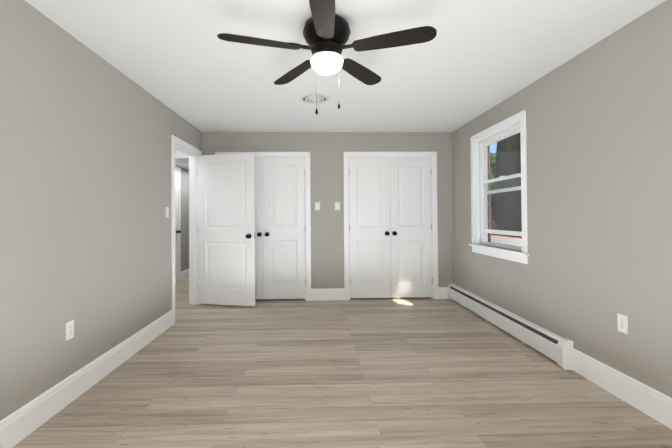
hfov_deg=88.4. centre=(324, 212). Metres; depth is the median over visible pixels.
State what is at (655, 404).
baseboard
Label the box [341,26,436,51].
blade
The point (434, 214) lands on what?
trim
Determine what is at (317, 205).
light switch
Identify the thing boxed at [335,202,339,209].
light switch
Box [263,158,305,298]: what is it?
closet door
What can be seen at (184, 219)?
wall
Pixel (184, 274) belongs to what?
baseboard
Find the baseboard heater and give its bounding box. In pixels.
[448,283,572,369]
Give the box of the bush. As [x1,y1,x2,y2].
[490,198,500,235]
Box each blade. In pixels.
[217,33,312,49]
[274,60,310,84]
[309,0,334,46]
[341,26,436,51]
[342,58,380,84]
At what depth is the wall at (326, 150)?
5.04 m
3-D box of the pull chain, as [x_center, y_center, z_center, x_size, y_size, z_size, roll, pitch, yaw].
[-0.045,-0.820,2.176,0.017,0.406,0.029,-1,-1,44]
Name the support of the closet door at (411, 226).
in the wall at (326, 150)
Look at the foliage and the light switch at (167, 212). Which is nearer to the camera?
the light switch at (167, 212)
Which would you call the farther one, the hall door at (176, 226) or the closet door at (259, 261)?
the hall door at (176, 226)
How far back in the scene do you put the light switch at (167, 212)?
3.80 m
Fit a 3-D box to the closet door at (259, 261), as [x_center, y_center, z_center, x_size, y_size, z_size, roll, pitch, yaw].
[-1.192,0.227,4.994,0.612,2.058,0.108,0,-1,-2]
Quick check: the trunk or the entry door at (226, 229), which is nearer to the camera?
the entry door at (226, 229)
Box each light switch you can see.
[166,207,168,217]
[315,202,319,209]
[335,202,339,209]
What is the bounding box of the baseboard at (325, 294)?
[311,288,344,300]
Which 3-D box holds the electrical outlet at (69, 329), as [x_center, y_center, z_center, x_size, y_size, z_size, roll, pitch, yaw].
[-1.686,0.778,2.291,0.008,0.116,0.072,0,-1,-2]
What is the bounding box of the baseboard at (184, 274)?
[181,269,188,280]
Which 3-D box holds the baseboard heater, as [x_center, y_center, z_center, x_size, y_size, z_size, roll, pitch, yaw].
[1.887,1.136,3.890,0.086,0.226,2.358,0,-1,-2]
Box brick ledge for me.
[491,235,521,246]
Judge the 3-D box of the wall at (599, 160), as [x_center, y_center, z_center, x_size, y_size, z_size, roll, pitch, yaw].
[2.036,0.010,2.687,0.160,2.450,6.500,0,-1,-2]
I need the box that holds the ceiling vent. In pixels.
[300,94,328,103]
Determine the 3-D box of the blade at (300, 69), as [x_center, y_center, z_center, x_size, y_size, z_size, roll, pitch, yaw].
[-0.201,-1.034,2.529,0.131,0.031,0.587,0,-1,-35]
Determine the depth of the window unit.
3.97 m
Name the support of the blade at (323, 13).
attached to the motor
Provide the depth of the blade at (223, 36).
2.09 m
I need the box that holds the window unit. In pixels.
[469,110,529,263]
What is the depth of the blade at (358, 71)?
2.55 m
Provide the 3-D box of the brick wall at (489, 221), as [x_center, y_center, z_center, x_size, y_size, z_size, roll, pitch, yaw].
[2.135,0.209,2.687,0.035,2.850,6.500,0,-1,-2]
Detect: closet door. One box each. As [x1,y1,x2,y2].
[255,158,263,298]
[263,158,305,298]
[349,157,390,297]
[390,157,431,297]
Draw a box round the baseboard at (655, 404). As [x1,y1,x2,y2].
[572,348,671,429]
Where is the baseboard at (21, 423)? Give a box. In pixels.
[0,310,172,447]
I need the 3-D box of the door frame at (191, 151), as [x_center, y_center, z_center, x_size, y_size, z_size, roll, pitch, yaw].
[-1.809,0.197,4.418,0.156,2.167,0.997,0,-1,-2]
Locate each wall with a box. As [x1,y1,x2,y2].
[0,0,201,420]
[175,165,188,271]
[202,132,452,288]
[452,0,671,397]
[487,145,490,241]
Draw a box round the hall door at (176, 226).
[175,171,180,282]
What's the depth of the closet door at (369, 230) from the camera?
5.06 m
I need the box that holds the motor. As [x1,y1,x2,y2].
[303,15,350,54]
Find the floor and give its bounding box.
[12,278,671,447]
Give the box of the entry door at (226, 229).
[198,153,255,305]
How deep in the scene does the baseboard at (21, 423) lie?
2.29 m
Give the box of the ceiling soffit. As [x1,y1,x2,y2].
[175,149,188,169]
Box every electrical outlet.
[66,320,73,340]
[617,313,627,333]
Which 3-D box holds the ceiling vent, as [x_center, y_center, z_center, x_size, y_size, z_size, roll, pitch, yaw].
[-0.100,-1.175,3.604,0.300,0.034,0.300,0,-1,-2]
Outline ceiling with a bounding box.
[25,0,665,131]
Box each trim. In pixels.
[215,152,310,300]
[344,152,437,299]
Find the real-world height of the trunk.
7.200 m
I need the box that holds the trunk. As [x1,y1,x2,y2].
[493,133,521,237]
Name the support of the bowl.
attached to the motor
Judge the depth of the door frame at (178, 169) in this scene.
6.53 m
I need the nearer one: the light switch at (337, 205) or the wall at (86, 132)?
the wall at (86, 132)
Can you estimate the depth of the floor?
2.42 m
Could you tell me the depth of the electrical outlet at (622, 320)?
2.27 m
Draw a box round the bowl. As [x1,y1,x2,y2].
[310,51,343,74]
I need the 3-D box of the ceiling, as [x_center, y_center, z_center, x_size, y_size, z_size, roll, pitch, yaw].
[-0.394,-1.235,4.112,5.010,0.100,9.850,0,-1,-2]
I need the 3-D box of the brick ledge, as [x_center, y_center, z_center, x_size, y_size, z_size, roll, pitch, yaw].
[3.852,1.142,9.425,0.250,1.210,9.000,0,-1,-2]
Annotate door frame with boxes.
[171,135,201,324]
[175,166,180,281]
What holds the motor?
hanging from the ceiling
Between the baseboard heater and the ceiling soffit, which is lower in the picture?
the baseboard heater
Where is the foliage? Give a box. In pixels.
[490,153,495,200]
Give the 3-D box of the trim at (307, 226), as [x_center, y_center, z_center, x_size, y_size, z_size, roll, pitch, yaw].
[-0.886,0.198,5.060,1.376,2.167,0.138,0,-1,-2]

